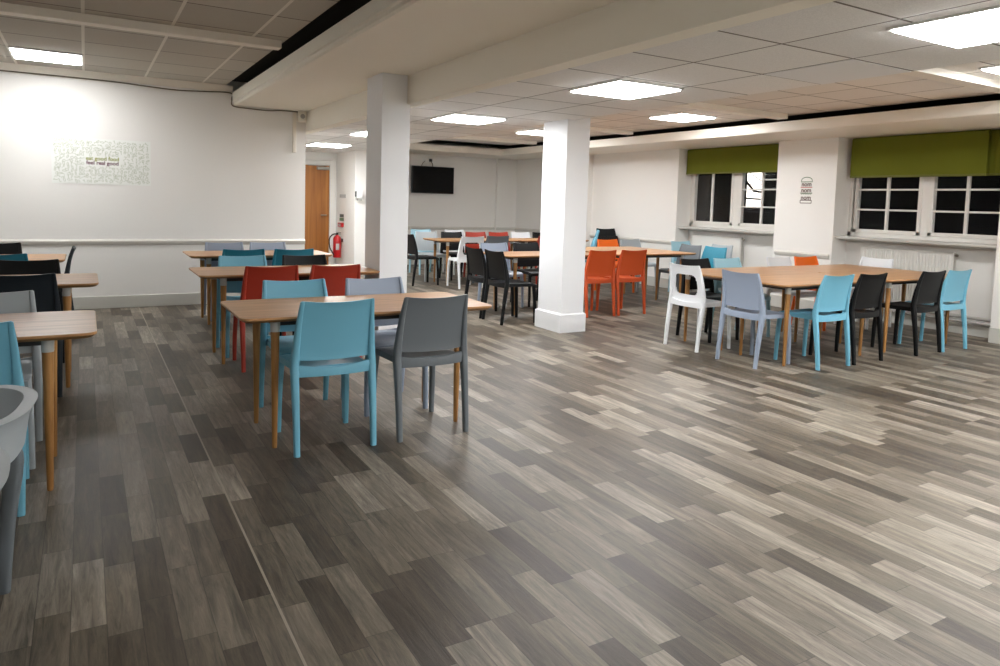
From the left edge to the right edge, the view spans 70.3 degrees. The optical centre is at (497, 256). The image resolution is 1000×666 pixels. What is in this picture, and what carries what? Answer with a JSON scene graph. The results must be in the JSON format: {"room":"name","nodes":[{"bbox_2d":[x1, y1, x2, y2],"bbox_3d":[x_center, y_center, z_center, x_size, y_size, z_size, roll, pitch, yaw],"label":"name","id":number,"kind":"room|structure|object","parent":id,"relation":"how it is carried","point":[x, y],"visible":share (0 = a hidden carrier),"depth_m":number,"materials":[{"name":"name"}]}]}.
{"room":"cafeteria","nodes":[
{"label":"cafeteria","id":0,"kind":"room"},
{"bbox_2d":[0,71,305,296],"bbox_3d":[-5.423,-0.845,7.607,6.670,2.900,0.200,-1,5,-30],"label":"wall","id":1,"kind":"structure","parent":0,"point":[220,170],"depth_m":8.29,"materials":[{"name":"white paint"}]},
{"bbox_2d":[51,136,150,185],"bbox_3d":[-4.460,-1.070,8.025,0.980,0.510,0.008,-1,5,-30],"label":"print","id":2,"kind":"object","parent":1,"relation":"attached to","point":[76,160],"visible":1,"depth_m":8.01,"materials":[{"name":"white paper"}]},
{"bbox_2d":[0,62,232,92],"bbox_3d":[-5.623,-1.994,7.225,5.570,0.075,0.075,-1,5,-30],"label":"trim","id":3,"kind":"structure","parent":1,"relation":"attached to","point":[3,65],"depth_m":7.98,"materials":[{"name":"white paint"}]},
{"bbox_2d":[0,70,297,112],"bbox_3d":[-5.245,-1.872,7.465,6.260,0.192,0.016,-1,5,-30],"label":"cable","id":4,"kind":"object","parent":1,"relation":"attached to","point":[0,70],"visible":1,"depth_m":8.15,"materials":[{"name":"brown plastic"}]},
{"bbox_2d":[0,239,304,245],"bbox_3d":[-5.299,-0.150,7.612,6.470,0.070,0.028,-1,5,-30],"label":"trim","id":5,"kind":"structure","parent":1,"relation":"attached to","point":[24,242],"depth_m":8.26,"materials":[{"name":"white paint"}]},
{"bbox_2d":[72,292,240,309],"bbox_3d":[-5.322,0.537,7.668,6.470,0.140,0.018,-1,5,-30],"label":"baseboard","id":6,"kind":"structure","parent":1,"relation":"attached to","point":[96,302],"depth_m":8.31,"materials":[{"name":"grey paint"}]},
{"bbox_2d":[232,0,617,111],"bbox_3d":[0.116,-1.450,3.785,0.905,0.145,11.840,-1,5,-30],"label":"ceiling beam","id":7,"kind":"structure","parent":1,"relation":"attached to","point":[401,37],"depth_m":4.97,"materials":[{"name":"white paint"}]},
{"bbox_2d":[306,0,836,134],"bbox_3d":[-0.555,-1.553,5.973,0.130,0.480,16.300,-1,5,-30],"label":"ceiling beam","id":8,"kind":"structure","parent":1,"relation":"attached to","point":[620,27],"depth_m":4.13,"materials":[{"name":"white paint"}]},
{"bbox_2d":[0,0,339,84],"bbox_3d":[-2.709,-1.607,2.129,5.490,0.095,11.840,-1,5,-30],"label":"ceiling","id":9,"kind":"structure","parent":0,"point":[106,50],"depth_m":5.96,"materials":[{"name":"tile"}]},
{"bbox_2d":[8,46,82,64],"bbox_3d":[-4.429,-1.967,6.990,0.600,0.021,0.600,-1,5,-30],"label":"recessed light","id":10,"kind":"object","parent":9,"relation":"in","point":[16,52],"visible":1,"depth_m":6.91,"materials":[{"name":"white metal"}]},
{"bbox_2d":[0,2,281,49],"bbox_3d":[-4.217,-1.766,4.696,5.460,0.065,0.120,-1,5,-30],"label":"trim","id":11,"kind":"structure","parent":9,"relation":"attached to","point":[10,9],"depth_m":5.47,"materials":[{"name":"white paint"}]},
{"bbox_2d":[232,0,370,82],"bbox_3d":[0.093,-1.612,3.756,1.030,0.190,11.840,-1,5,-30],"label":"ceiling","id":12,"kind":"structure","parent":0,"point":[341,9],"depth_m":6.06,"materials":[{"name":"black"}]},
{"bbox_2d":[336,150,365,266],"bbox_3d":[-2.491,-0.924,13.725,0.920,2.300,1.100,-1,5,-30],"label":"wall partition","id":13,"kind":"structure","parent":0,"point":[351,165],"depth_m":13.18,"materials":[{"name":"white paint"}]},
{"bbox_2d":[305,141,509,264],"bbox_3d":[-2.034,-1.287,14.711,6.730,2.900,0.200,-1,5,-30],"label":"wall","id":14,"kind":"structure","parent":0,"point":[472,203],"depth_m":15.26,"materials":[{"name":"white paint"}]},
{"bbox_2d":[305,159,335,264],"bbox_3d":[-3.680,-0.829,13.611,1.165,2.060,0.120,-1,5,-30],"label":"door","id":15,"kind":"structure","parent":14,"relation":"in","point":[319,178],"depth_m":13.76,"materials":[{"name":"brown wood"}]},
{"bbox_2d":[411,165,453,193],"bbox_3d":[-1.359,-1.601,14.886,0.960,0.560,0.103,-1,5,-30],"label":"television","id":16,"kind":"object","parent":14,"relation":"attached to","point":[424,179],"visible":1,"depth_m":14.83,"materials":[{"name":"black"}]},
{"bbox_2d":[408,226,494,229],"bbox_3d":[-1.218,-0.601,15.116,2.670,0.070,0.028,-1,5,-30],"label":"trim","id":17,"kind":"structure","parent":14,"relation":"attached to","point":[409,227],"depth_m":15.23,"materials":[{"name":"white paint"}]},
{"bbox_2d":[409,143,537,159],"bbox_3d":[-1.046,-2.154,14.450,4.000,0.125,1.100,-1,5,-30],"label":"trim","id":18,"kind":"structure","parent":14,"relation":"attached to","point":[415,148],"depth_m":14.19,"materials":[{"name":"white paint"}]},
{"bbox_2d":[0,263,999,665],"bbox_3d":[-0.768,0.896,6.134,13.200,0.080,16.800,-1,5,-30],"label":"floor","id":19,"kind":"structure","parent":0,"point":[613,494],"depth_m":3.17,"materials":[{"name":"plastic"}]},
{"bbox_2d":[0,448,10,490],"bbox_3d":[-1.397,0.846,1.571,0.539,0.675,0.626,-1,5,-32],"label":"armchair","id":20,"kind":"object","parent":19,"relation":"on","point":[5,461],"visible":1,"depth_m":1.70,"materials":[{"name":"grey plastic"}]},
{"bbox_2d":[0,242,21,253],"bbox_3d":[-4.797,0.283,6.787,0.464,0.810,0.480,-1,5,-30],"label":"dining chair","id":21,"kind":"object","parent":19,"relation":"on","point":[5,248],"visible":0.1,"depth_m":6.99,"materials":[{"name":"black plastic"}]},
{"bbox_2d":[0,321,29,516],"bbox_3d":[-2.236,0.647,2.973,0.464,0.810,0.480,-1,5,-30],"label":"dining chair","id":22,"kind":"object","parent":19,"relation":"on","point":[11,373],"visible":0.39,"depth_m":2.89,"materials":[{"name":"blue"}]},
{"bbox_2d":[0,385,37,594],"bbox_3d":[-1.695,0.795,2.123,0.539,0.675,0.626,0,5,-24],"label":"armchair","id":23,"kind":"object","parent":19,"relation":"on","point":[16,402],"visible":0.87,"depth_m":2.35,"materials":[{"name":"grey plastic"}]},
{"bbox_2d":[0,290,42,469],"bbox_3d":[-2.511,0.601,3.480,0.464,0.810,0.480,-1,5,-30],"label":"dining chair","id":24,"kind":"object","parent":19,"relation":"on","point":[20,301],"visible":0.61,"depth_m":3.69,"materials":[{"name":"grey plastic"}]},
{"bbox_2d":[0,273,62,396],"bbox_3d":[-3.118,0.493,4.663,0.464,0.810,0.480,-1,5,-30],"label":"dining chair","id":25,"kind":"object","parent":19,"relation":"on","point":[44,286],"visible":0.4,"depth_m":4.54,"materials":[{"name":"black plastic"}]},
{"bbox_2d":[0,259,64,362],"bbox_3d":[-3.441,0.443,5.200,0.464,0.810,0.480,-1,5,-30],"label":"dining chair","id":26,"kind":"object","parent":19,"relation":"on","point":[7,267],"visible":0.16,"depth_m":5.37,"materials":[{"name":"black plastic"}]},
{"bbox_2d":[0,254,66,262],"bbox_3d":[-4.670,0.370,6.290,1.460,0.720,0.700,-1,5,-30],"label":"dining table","id":27,"kind":"object","parent":19,"relation":"on","point":[31,257],"visible":0.3,"depth_m":6.54,"materials":[{"name":"brown wood"}]},
{"bbox_2d":[0,310,96,490],"bbox_3d":[-2.573,0.675,3.081,1.460,0.720,0.700,-1,5,-30],"label":"dining table","id":28,"kind":"object","parent":19,"relation":"on","point":[44,329],"visible":1,"depth_m":3.16,"materials":[{"name":"brown wood"}]},
{"bbox_2d":[0,273,98,387],"bbox_3d":[-3.500,0.521,4.744,1.460,0.720,0.700,-1,5,-30],"label":"dining table","id":29,"kind":"object","parent":19,"relation":"on","point":[65,282],"visible":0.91,"depth_m":4.82,"materials":[{"name":"brown wood"}]},
{"bbox_2d":[204,242,243,320],"bbox_3d":[-2.965,0.260,7.803,0.464,0.810,0.480,-1,5,-30],"label":"dining chair","id":30,"kind":"object","parent":19,"relation":"on","point":[209,246],"visible":0.16,"depth_m":7.90,"materials":[{"name":"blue plastic"}]},
{"bbox_2d":[216,255,268,357],"bbox_3d":[-2.159,0.410,6.127,0.464,0.810,0.480,-1,5,-30],"label":"dining chair","id":31,"kind":"object","parent":19,"relation":"on","point":[260,260],"visible":0.27,"depth_m":6.21,"materials":[{"name":"blue"}]},
{"bbox_2d":[220,249,264,330],"bbox_3d":[-2.632,0.310,7.260,0.464,0.810,0.480,-1,5,-30],"label":"dining chair","id":32,"kind":"object","parent":19,"relation":"on","point":[226,252],"visible":0.11,"depth_m":7.03,"materials":[{"name":"teal plastic"}]},
{"bbox_2d":[182,250,332,324],"bbox_3d":[-2.610,0.318,7.761,1.460,0.720,0.700,-1,5,-30],"label":"dining table","id":33,"kind":"object","parent":19,"relation":"on","point":[209,256],"visible":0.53,"depth_m":7.44,"materials":[{"name":"brown wood"}]},
{"bbox_2d":[232,265,298,372],"bbox_3d":[-1.844,0.455,5.655,0.464,0.810,0.480,-1,5,-30],"label":"dining chair","id":34,"kind":"object","parent":19,"relation":"on","point":[253,278],"visible":0.32,"depth_m":5.42,"materials":[{"name":"red plastic"}]},
{"bbox_2d":[249,242,285,265],"bbox_3d":[-2.554,0.253,8.041,0.464,0.810,0.480,-1,5,-30],"label":"dining chair","id":35,"kind":"object","parent":19,"relation":"on","point":[253,245],"visible":0.13,"depth_m":8.19,"materials":[{"name":"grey plastic"}]},
{"bbox_2d":[189,264,379,363],"bbox_3d":[-1.812,0.469,6.080,1.460,0.720,0.700,-1,5,-30],"label":"dining table","id":36,"kind":"object","parent":19,"relation":"on","point":[233,273],"visible":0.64,"depth_m":5.82,"materials":[{"name":"brown wood"}]},
{"bbox_2d":[272,248,313,265],"bbox_3d":[-2.198,0.306,7.489,0.464,0.810,0.480,-1,5,-30],"label":"dining chair","id":37,"kind":"object","parent":19,"relation":"on","point":[277,257],"visible":0.16,"depth_m":7.24,"materials":[{"name":"teal plastic"}]},
{"bbox_2d":[259,278,342,420],"bbox_3d":[-1.207,0.568,4.410,0.464,0.810,0.480,-1,5,-30],"label":"dining chair","id":38,"kind":"object","parent":19,"relation":"on","point":[315,287],"visible":0.33,"depth_m":4.50,"materials":[{"name":"blue"}]},
{"bbox_2d":[280,254,326,335],"bbox_3d":[-1.682,0.404,6.392,0.464,0.810,0.480,-1,5,-30],"label":"dining chair","id":39,"kind":"object","parent":19,"relation":"on","point":[286,259],"visible":0.19,"depth_m":6.54,"materials":[{"name":"black plastic"}]},
{"bbox_2d":[277,298,375,457],"bbox_3d":[-0.953,0.612,3.930,0.464,0.810,0.480,-1,5,-31],"label":"dining chair","id":40,"kind":"object","parent":19,"relation":"on","point":[329,339],"visible":0.98,"depth_m":3.76,"materials":[{"name":"blue plastic"}]},
{"bbox_2d":[309,264,361,357],"bbox_3d":[-1.406,0.449,5.897,0.464,0.810,0.480,-1,5,-30],"label":"dining chair","id":41,"kind":"object","parent":19,"relation":"on","point":[334,276],"visible":0.16,"depth_m":5.70,"materials":[{"name":"red plastic"}]},
{"bbox_2d":[220,292,491,447],"bbox_3d":[-0.831,0.637,4.241,1.460,0.720,0.700,-1,5,-30],"label":"dining table","id":42,"kind":"object","parent":19,"relation":"on","point":[277,312],"visible":0.68,"depth_m":4.09,"materials":[{"name":"brown wood"}]},
{"bbox_2d":[340,277,427,416],"bbox_3d":[-0.738,0.563,4.658,0.464,0.810,0.480,-1,5,-30],"label":"dining chair","id":43,"kind":"object","parent":19,"relation":"on","point":[393,285],"visible":0.27,"depth_m":4.75,"materials":[{"name":"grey plastic"}]},
{"bbox_2d":[365,73,409,329],"bbox_3d":[-1.006,-0.393,6.445,0.265,2.430,0.380,-1,5,-30],"label":"column","id":44,"kind":"structure","parent":19,"relation":"on","point":[388,110],"depth_m":6.28,"materials":[{"name":"white paint"}]},
{"bbox_2d":[375,294,468,442],"bbox_3d":[-0.462,0.605,4.204,0.464,0.810,0.480,-1,5,-31],"label":"dining chair","id":45,"kind":"object","parent":19,"relation":"on","point":[427,328],"visible":0.91,"depth_m":4.03,"materials":[{"name":"grey plastic"}]},
{"bbox_2d":[407,234,438,285],"bbox_3d":[-1.230,0.040,11.356,0.480,0.810,0.464,-1,5,-30],"label":"dining chair","id":46,"kind":"object","parent":19,"relation":"on","point":[411,246],"visible":0.79,"depth_m":11.21,"materials":[{"name":"black plastic"}]},
{"bbox_2d":[414,231,445,281],"bbox_3d":[-1.123,-0.008,12.028,0.464,0.810,0.480,-1,5,-30],"label":"dining chair","id":47,"kind":"object","parent":19,"relation":"on","point":[422,245],"visible":0.62,"depth_m":12.13,"materials":[{"name":"grey plastic"}]},
{"bbox_2d":[439,232,471,280],"bbox_3d":[-0.708,-0.014,12.268,0.464,0.810,0.480,-1,5,-30],"label":"dining chair","id":48,"kind":"object","parent":19,"relation":"on","point":[443,234],"visible":0.58,"depth_m":12.36,"materials":[{"name":"black plastic"}]},
{"bbox_2d":[446,236,483,288],"bbox_3d":[-0.499,0.075,11.171,0.464,0.810,0.478,-1,5,-30],"label":"dining chair","id":49,"kind":"object","parent":19,"relation":"on","point":[461,257],"visible":0.61,"depth_m":10.94,"materials":[{"name":"white plastic"}]},
{"bbox_2d":[423,238,517,281],"bbox_3d":[-0.448,0.074,11.802,1.460,0.720,0.700,-1,5,-30],"label":"dining table","id":50,"kind":"object","parent":19,"relation":"on","point":[447,241],"visible":0.52,"depth_m":11.47,"materials":[{"name":"brown wood"}]},
{"bbox_2d":[464,246,513,318],"bbox_3d":[-0.102,0.292,8.461,0.480,0.810,0.464,-1,5,-30],"label":"dining chair","id":51,"kind":"object","parent":19,"relation":"on","point":[476,262],"visible":0.76,"depth_m":8.38,"materials":[{"name":"black plastic"}]},
{"bbox_2d":[477,242,523,306],"bbox_3d":[0.050,0.237,9.252,0.464,0.810,0.480,-1,5,-30],"label":"dining chair","id":52,"kind":"object","parent":19,"relation":"on","point":[495,247],"visible":0.35,"depth_m":9.34,"materials":[{"name":"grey plastic"}]},
{"bbox_2d":[482,249,536,324],"bbox_3d":[0.138,0.331,8.047,0.480,0.810,0.464,-1,5,-30],"label":"dining chair","id":53,"kind":"object","parent":19,"relation":"on","point":[496,264],"visible":0.98,"depth_m":7.95,"materials":[{"name":"black plastic"}]},
{"bbox_2d":[510,242,539,306],"bbox_3d":[0.483,0.230,9.502,0.464,0.810,0.480,-1,5,-30],"label":"dining chair","id":54,"kind":"object","parent":19,"relation":"on","point":[516,246],"visible":0.51,"depth_m":9.61,"materials":[{"name":"black plastic"}]},
{"bbox_2d":[483,251,588,314],"bbox_3d":[0.559,0.318,8.975,1.460,0.720,0.700,-1,5,-30],"label":"dining table","id":55,"kind":"object","parent":19,"relation":"on","point":[515,256],"visible":0.27,"depth_m":8.52,"materials":[{"name":"brown wood"}]},
{"bbox_2d":[535,118,589,332],"bbox_3d":[0.710,-0.476,7.597,0.334,2.520,0.484,-1,5,-30],"label":"column","id":56,"kind":"structure","parent":19,"relation":"on","point":[566,142],"depth_m":7.45,"materials":[{"name":"white paint"}]},
{"bbox_2d":[584,250,616,317],"bbox_3d":[1.152,0.309,8.728,0.464,0.810,0.480,-1,5,-30],"label":"dining chair","id":57,"kind":"object","parent":19,"relation":"on","point":[599,264],"visible":0.88,"depth_m":8.55,"materials":[{"name":"orange plastic"}]},
{"bbox_2d":[594,239,634,292],"bbox_3d":[1.847,0.146,11.134,0.464,0.810,0.480,-1,5,-30],"label":"dining chair","id":58,"kind":"object","parent":19,"relation":"on","point":[600,243],"visible":0.26,"depth_m":11.25,"materials":[{"name":"orange plastic"}]},
{"bbox_2d":[596,250,646,315],"bbox_3d":[1.572,0.302,8.972,0.464,0.810,0.480,-1,5,-30],"label":"dining chair","id":59,"kind":"object","parent":19,"relation":"on","point":[630,263],"visible":0.93,"depth_m":8.81,"materials":[{"name":"orange plastic"}]},
{"bbox_2d":[585,246,659,293],"bbox_3d":[1.607,0.240,10.395,1.460,0.720,0.700,-1,5,-30],"label":"dining table","id":60,"kind":"object","parent":19,"relation":"on","point":[620,247],"visible":0.16,"depth_m":10.45,"materials":[{"name":"brown wood"}]},
{"bbox_2d":[620,239,655,291],"bbox_3d":[2.264,0.135,11.433,0.464,0.810,0.480,-1,5,-30],"label":"dining chair","id":61,"kind":"object","parent":19,"relation":"on","point":[634,242],"visible":0.2,"depth_m":11.53,"materials":[{"name":"grey plastic"}]},
{"bbox_2d":[585,250,695,299],"bbox_3d":[1.960,0.297,9.787,1.460,0.720,0.700,-1,5,-30],"label":"dining table","id":62,"kind":"object","parent":19,"relation":"on","point":[657,254],"visible":0.45,"depth_m":9.80,"materials":[{"name":"brown wood"}]},
{"bbox_2d":[657,244,701,298],"bbox_3d":[2.648,0.230,10.332,0.480,0.810,0.464,-1,5,-30],"label":"dining chair","id":63,"kind":"object","parent":19,"relation":"on","point":[696,249],"visible":0.35,"depth_m":10.37,"materials":[{"name":"grey plastic"}]},
{"bbox_2d":[663,262,730,352],"bbox_3d":[1.953,0.472,6.887,0.478,0.810,0.464,-1,5,-30],"label":"dining chair","id":64,"kind":"object","parent":19,"relation":"on","point":[699,301],"visible":0.97,"depth_m":6.77,"materials":[{"name":"white plastic"}]},
{"bbox_2d":[676,258,738,342],"bbox_3d":[2.198,0.441,7.386,0.464,0.810,0.480,-1,5,-30],"label":"dining chair","id":65,"kind":"object","parent":19,"relation":"on","point":[703,263],"visible":0.62,"depth_m":7.46,"materials":[{"name":"black plastic"}]},
{"bbox_2d":[701,246,726,267],"bbox_3d":[2.884,0.268,9.927,0.480,0.810,0.464,-1,5,-30],"label":"dining chair","id":66,"kind":"object","parent":19,"relation":"on","point":[709,252],"visible":0.14,"depth_m":10.01,"materials":[{"name":"teal plastic"}]},
{"bbox_2d":[712,257,770,339],"bbox_3d":[2.609,0.435,7.624,0.464,0.810,0.480,-1,5,-30],"label":"dining chair","id":67,"kind":"object","parent":19,"relation":"on","point":[730,262],"visible":0.3,"depth_m":7.68,"materials":[{"name":"blue plastic"}]},
{"bbox_2d":[668,267,816,349],"bbox_3d":[2.488,0.508,7.207,1.460,0.720,0.700,-1,5,-30],"label":"dining table","id":68,"kind":"object","parent":19,"relation":"on","point":[708,273],"visible":0.52,"depth_m":7.15,"materials":[{"name":"brown wood"}]},
{"bbox_2d":[715,269,790,368],"bbox_3d":[2.272,0.528,6.266,0.480,0.810,0.464,-1,5,-30],"label":"dining chair","id":69,"kind":"object","parent":19,"relation":"on","point":[743,291],"visible":0.98,"depth_m":6.17,"materials":[{"name":"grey plastic"}]},
{"bbox_2d":[764,256,815,333],"bbox_3d":[3.349,0.424,8.053,0.464,0.810,0.480,-1,5,-30],"label":"dining chair","id":70,"kind":"object","parent":19,"relation":"on","point":[780,261],"visible":0.36,"depth_m":8.10,"materials":[{"name":"white plastic"}]},
{"bbox_2d":[739,273,863,365],"bbox_3d":[2.841,0.564,6.600,1.460,0.720,0.700,-1,5,-30],"label":"dining table","id":71,"kind":"object","parent":19,"relation":"on","point":[787,282],"visible":0.56,"depth_m":6.29,"materials":[{"name":"brown wood"}]},
{"bbox_2d":[791,256,825,330],"bbox_3d":[3.764,0.417,8.294,0.464,0.810,0.480,-1,5,-30],"label":"dining chair","id":72,"kind":"object","parent":19,"relation":"on","point":[812,260],"visible":0.15,"depth_m":8.40,"materials":[{"name":"orange plastic"}]},
{"bbox_2d":[773,274,854,370],"bbox_3d":[2.807,0.542,6.289,0.464,0.810,0.480,-1,5,-30],"label":"dining chair","id":73,"kind":"object","parent":19,"relation":"on","point":[834,292],"visible":0.98,"depth_m":6.14,"materials":[{"name":"blue plastic"}]},
{"bbox_2d":[768,264,901,338],"bbox_3d":[3.760,0.489,7.944,1.460,0.720,0.700,-1,5,-30],"label":"dining table","id":74,"kind":"object","parent":19,"relation":"on","point":[836,267],"visible":0.33,"depth_m":7.87,"materials":[{"name":"brown wood"}]},
{"bbox_2d":[808,273,887,364],"bbox_3d":[3.231,0.535,6.535,0.464,0.810,0.480,-1,5,-31],"label":"dining chair","id":75,"kind":"object","parent":19,"relation":"on","point":[868,291],"visible":0.75,"depth_m":6.37,"materials":[{"name":"black plastic"}]},
{"bbox_2d":[834,256,893,328],"bbox_3d":[4.383,0.421,8.480,0.480,0.810,0.464,-1,5,-30],"label":"dining chair","id":76,"kind":"object","parent":19,"relation":"on","point":[865,261],"visible":0.24,"depth_m":8.48,"materials":[{"name":"white plastic"}]},
{"bbox_2d":[827,270,949,352],"bbox_3d":[4.113,0.545,7.337,1.460,0.720,0.700,-1,5,-30],"label":"dining table","id":77,"kind":"object","parent":19,"relation":"on","point":[904,277],"visible":0.44,"depth_m":7.17,"materials":[{"name":"brown wood"}]},
{"bbox_2d":[870,270,945,355],"bbox_3d":[4.066,0.523,7.019,0.464,0.810,0.480,-1,5,-31],"label":"dining chair","id":78,"kind":"object","parent":19,"relation":"on","point":[928,289],"visible":0.88,"depth_m":6.87,"materials":[{"name":"black plastic"}]},
{"bbox_2d":[897,269,971,351],"bbox_3d":[4.472,0.517,7.254,0.464,0.810,0.480,-1,5,-30],"label":"dining chair","id":79,"kind":"object","parent":19,"relation":"on","point":[955,284],"visible":0.74,"depth_m":7.11,"materials":[{"name":"blue"}]},
{"bbox_2d":[494,159,516,237],"bbox_3d":[0.178,-1.009,15.859,0.500,2.300,0.080,-1,5,-30],"label":"wall","id":80,"kind":"structure","parent":0,"point":[506,169],"depth_m":15.78,"materials":[{"name":"white paint"}]},
{"bbox_2d":[585,154,593,265],"bbox_3d":[1.593,-0.813,13.822,0.100,2.300,0.640,-1,5,-30],"label":"wall","id":81,"kind":"structure","parent":0,"point":[590,171],"depth_m":13.52,"materials":[{"name":"white paint"}]},
{"bbox_2d":[502,100,999,157],"bbox_3d":[4.338,-1.521,8.181,0.990,0.125,15.200,-1,5,-30],"label":"ceiling beam","id":82,"kind":"structure","parent":81,"relation":"attached to","point":[978,114],"depth_m":8.55,"materials":[{"name":"white paint"}]},
{"bbox_2d":[305,0,999,152],"bbox_3d":[0.261,-1.381,6.463,1.770,0.050,16.300,-1,5,-30],"label":"ceiling","id":83,"kind":"structure","parent":0,"point":[734,61],"depth_m":4.27,"materials":[{"name":"tile"}]},
{"bbox_2d":[430,113,506,124],"bbox_3d":[-0.305,-1.434,7.429,0.600,0.021,0.600,-1,5,-30],"label":"recessed light","id":84,"kind":"object","parent":83,"relation":"in","point":[455,117],"visible":1,"depth_m":7.32,"materials":[{"name":"white"}]},
{"bbox_2d":[568,79,683,98],"bbox_3d":[0.947,-1.234,5.274,0.600,0.021,0.600,-1,5,-30],"label":"recessed light","id":85,"kind":"object","parent":83,"relation":"in","point":[618,88],"visible":1,"depth_m":5.18,"materials":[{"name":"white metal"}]},
{"bbox_2d":[764,59,910,83],"bbox_3d":[2.116,-1.147,4.437,0.587,0.003,0.607,-1,5,-30],"label":"tile","id":86,"kind":"structure","parent":83,"relation":"attached to","point":[851,69],"depth_m":4.40,"materials":[{"name":"tile"}]},
{"bbox_2d":[886,5,999,47],"bbox_3d":[2.233,-1.041,3.220,0.600,0.021,0.600,-1,5,-30],"label":"recessed light","id":87,"kind":"object","parent":83,"relation":"in","point":[978,26],"visible":1,"depth_m":3.25,"materials":[{"name":"white plastic"}]},
{"bbox_2d":[429,94,999,147],"bbox_3d":[2.960,-1.706,8.001,4.450,0.200,16.300,-1,5,-30],"label":"ceiling","id":88,"kind":"structure","parent":0,"point":[993,97],"depth_m":9.25,"materials":[{"name":"black"}]},
{"bbox_2d":[439,59,999,144],"bbox_3d":[2.689,-1.657,7.123,3.100,0.060,15.050,-1,5,-30],"label":"ceiling","id":89,"kind":"structure","parent":0,"point":[894,89],"depth_m":7.43,"materials":[{"name":"tile"}]},
{"bbox_2d":[452,135,536,144],"bbox_3d":[-0.551,-2.104,12.561,2.900,0.060,0.140,-1,5,-30],"label":"trim","id":90,"kind":"structure","parent":89,"relation":"attached to","point":[466,137],"depth_m":12.81,"materials":[{"name":"white paint"}]},
{"bbox_2d":[535,124,632,134],"bbox_3d":[0.801,-1.888,10.234,2.900,0.060,0.140,-1,5,-30],"label":"trim","id":91,"kind":"structure","parent":89,"relation":"attached to","point":[592,129],"depth_m":10.69,"materials":[{"name":"white paint"}]},
{"bbox_2d":[648,113,716,121],"bbox_3d":[2.364,-1.773,9.076,0.600,0.021,0.600,-1,5,-30],"label":"recessed light","id":92,"kind":"object","parent":89,"relation":"in","point":[678,117],"visible":1,"depth_m":8.99,"materials":[{"name":"white"}]},
{"bbox_2d":[672,102,787,119],"bbox_3d":[2.194,-1.665,7.838,2.900,0.060,0.140,-1,5,-30],"label":"trim","id":93,"kind":"structure","parent":89,"relation":"attached to","point":[697,105],"depth_m":8.07,"materials":[{"name":"white paint"}]},
{"bbox_2d":[899,68,999,93],"bbox_3d":[3.456,-1.464,5.666,2.900,0.060,0.140,-1,5,-30],"label":"recessed light","id":94,"kind":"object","parent":89,"relation":"attached to","point":[936,74],"depth_m":5.80,"materials":[{"name":"white paint"}]},
{"bbox_2d":[515,126,999,328],"bbox_3d":[4.647,-0.665,9.078,0.478,2.900,16.300,-1,5,-30],"label":"wall","id":95,"kind":"structure","parent":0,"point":[639,194],"depth_m":9.91,"materials":[{"name":"white paint"}]},
{"bbox_2d":[692,234,744,266],"bbox_3d":[3.457,0.004,11.178,0.076,0.660,1.035,-1,5,-30],"label":"radiator","id":96,"kind":"object","parent":95,"relation":"attached to","point":[697,239],"visible":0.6,"depth_m":11.03,"materials":[{"name":"white metal"}]},
{"bbox_2d":[678,173,776,235],"bbox_3d":[3.594,-0.865,10.873,0.325,1.035,1.920,-1,5,-30],"label":"window","id":97,"kind":"structure","parent":95,"relation":"attached to","point":[736,225],"depth_m":10.93,"materials":[{"name":"white paint"}]},
{"bbox_2d":[686,144,778,174],"bbox_3d":[3.574,-1.472,10.857,0.064,0.407,1.790,-1,5,-30],"label":"roller blind","id":98,"kind":"object","parent":95,"relation":"attached to","point":[752,158],"visible":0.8,"depth_m":10.77,"materials":[{"name":"green fabric"}]},
{"bbox_2d":[770,294,813,309],"bbox_3d":[4.076,0.649,9.652,0.025,0.160,0.910,-1,5,-30],"label":"baseboard","id":99,"kind":"structure","parent":95,"relation":"attached to","point":[776,300],"depth_m":9.85,"materials":[{"name":"grey paint"}]},
{"bbox_2d":[860,246,958,302],"bbox_3d":[4.949,0.242,8.610,0.076,0.660,1.155,-1,5,-30],"label":"radiator","id":100,"kind":"object","parent":95,"relation":"attached to","point":[904,259],"visible":0.47,"depth_m":8.53,"materials":[{"name":"white metal"}]},
{"bbox_2d":[835,176,999,250],"bbox_3d":[5.010,-0.593,8.437,0.325,0.945,1.920,-1,5,-30],"label":"window","id":101,"kind":"structure","parent":95,"relation":"attached to","point":[924,235],"depth_m":8.48,"materials":[{"name":"white paint"}]},
{"bbox_2d":[850,299,990,326],"bbox_3d":[4.980,0.659,8.536,0.044,0.089,1.860,-1,5,-30],"label":"pipe","id":102,"kind":"object","parent":95,"relation":"attached to","point":[908,313],"visible":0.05,"depth_m":8.04,"materials":[{"name":"grey"}]},
{"bbox_2d":[850,129,991,177],"bbox_3d":[4.972,-1.199,8.452,0.064,0.507,1.600,-1,5,-30],"label":"roller blind","id":103,"kind":"object","parent":95,"relation":"attached to","point":[959,153],"visible":1,"depth_m":8.35,"materials":[{"name":"green fabric"}]},
{"bbox_2d":[869,309,989,337],"bbox_3d":[5.035,0.779,8.579,0.025,0.120,1.920,-1,5,-30],"label":"baseboard","id":104,"kind":"structure","parent":95,"relation":"attached to","point":[974,330],"depth_m":8.19,"materials":[{"name":"grey paint"}]},
{"bbox_2d":[986,129,999,175],"bbox_3d":[5.472,-1.132,7.734,0.064,0.502,0.290,-1,5,-30],"label":"roller blind","id":105,"kind":"object","parent":95,"relation":"attached to","point":[993,157],"visible":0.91,"depth_m":7.76,"materials":[{"name":"green fabric"}]},
{"label":"outside","id":106,"kind":"structure","parent":0,"visible":0},
{"bbox_2d":[696,173,999,235],"bbox_3d":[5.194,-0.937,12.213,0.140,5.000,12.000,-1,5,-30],"label":"window panes","id":107,"kind":"structure","parent":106,"point":[982,201],"depth_m":10.55,"materials":[{"name":"black glass"}]},
{"bbox_2d":[744,172,776,211],"bbox_3d":[4.710,-1.227,12.799,0.062,0.840,0.780,-1,5,-30],"label":"lit window","id":108,"kind":"structure","parent":107,"relation":"in","point":[752,180],"depth_m":12.79,"materials":[{"name":"white"}]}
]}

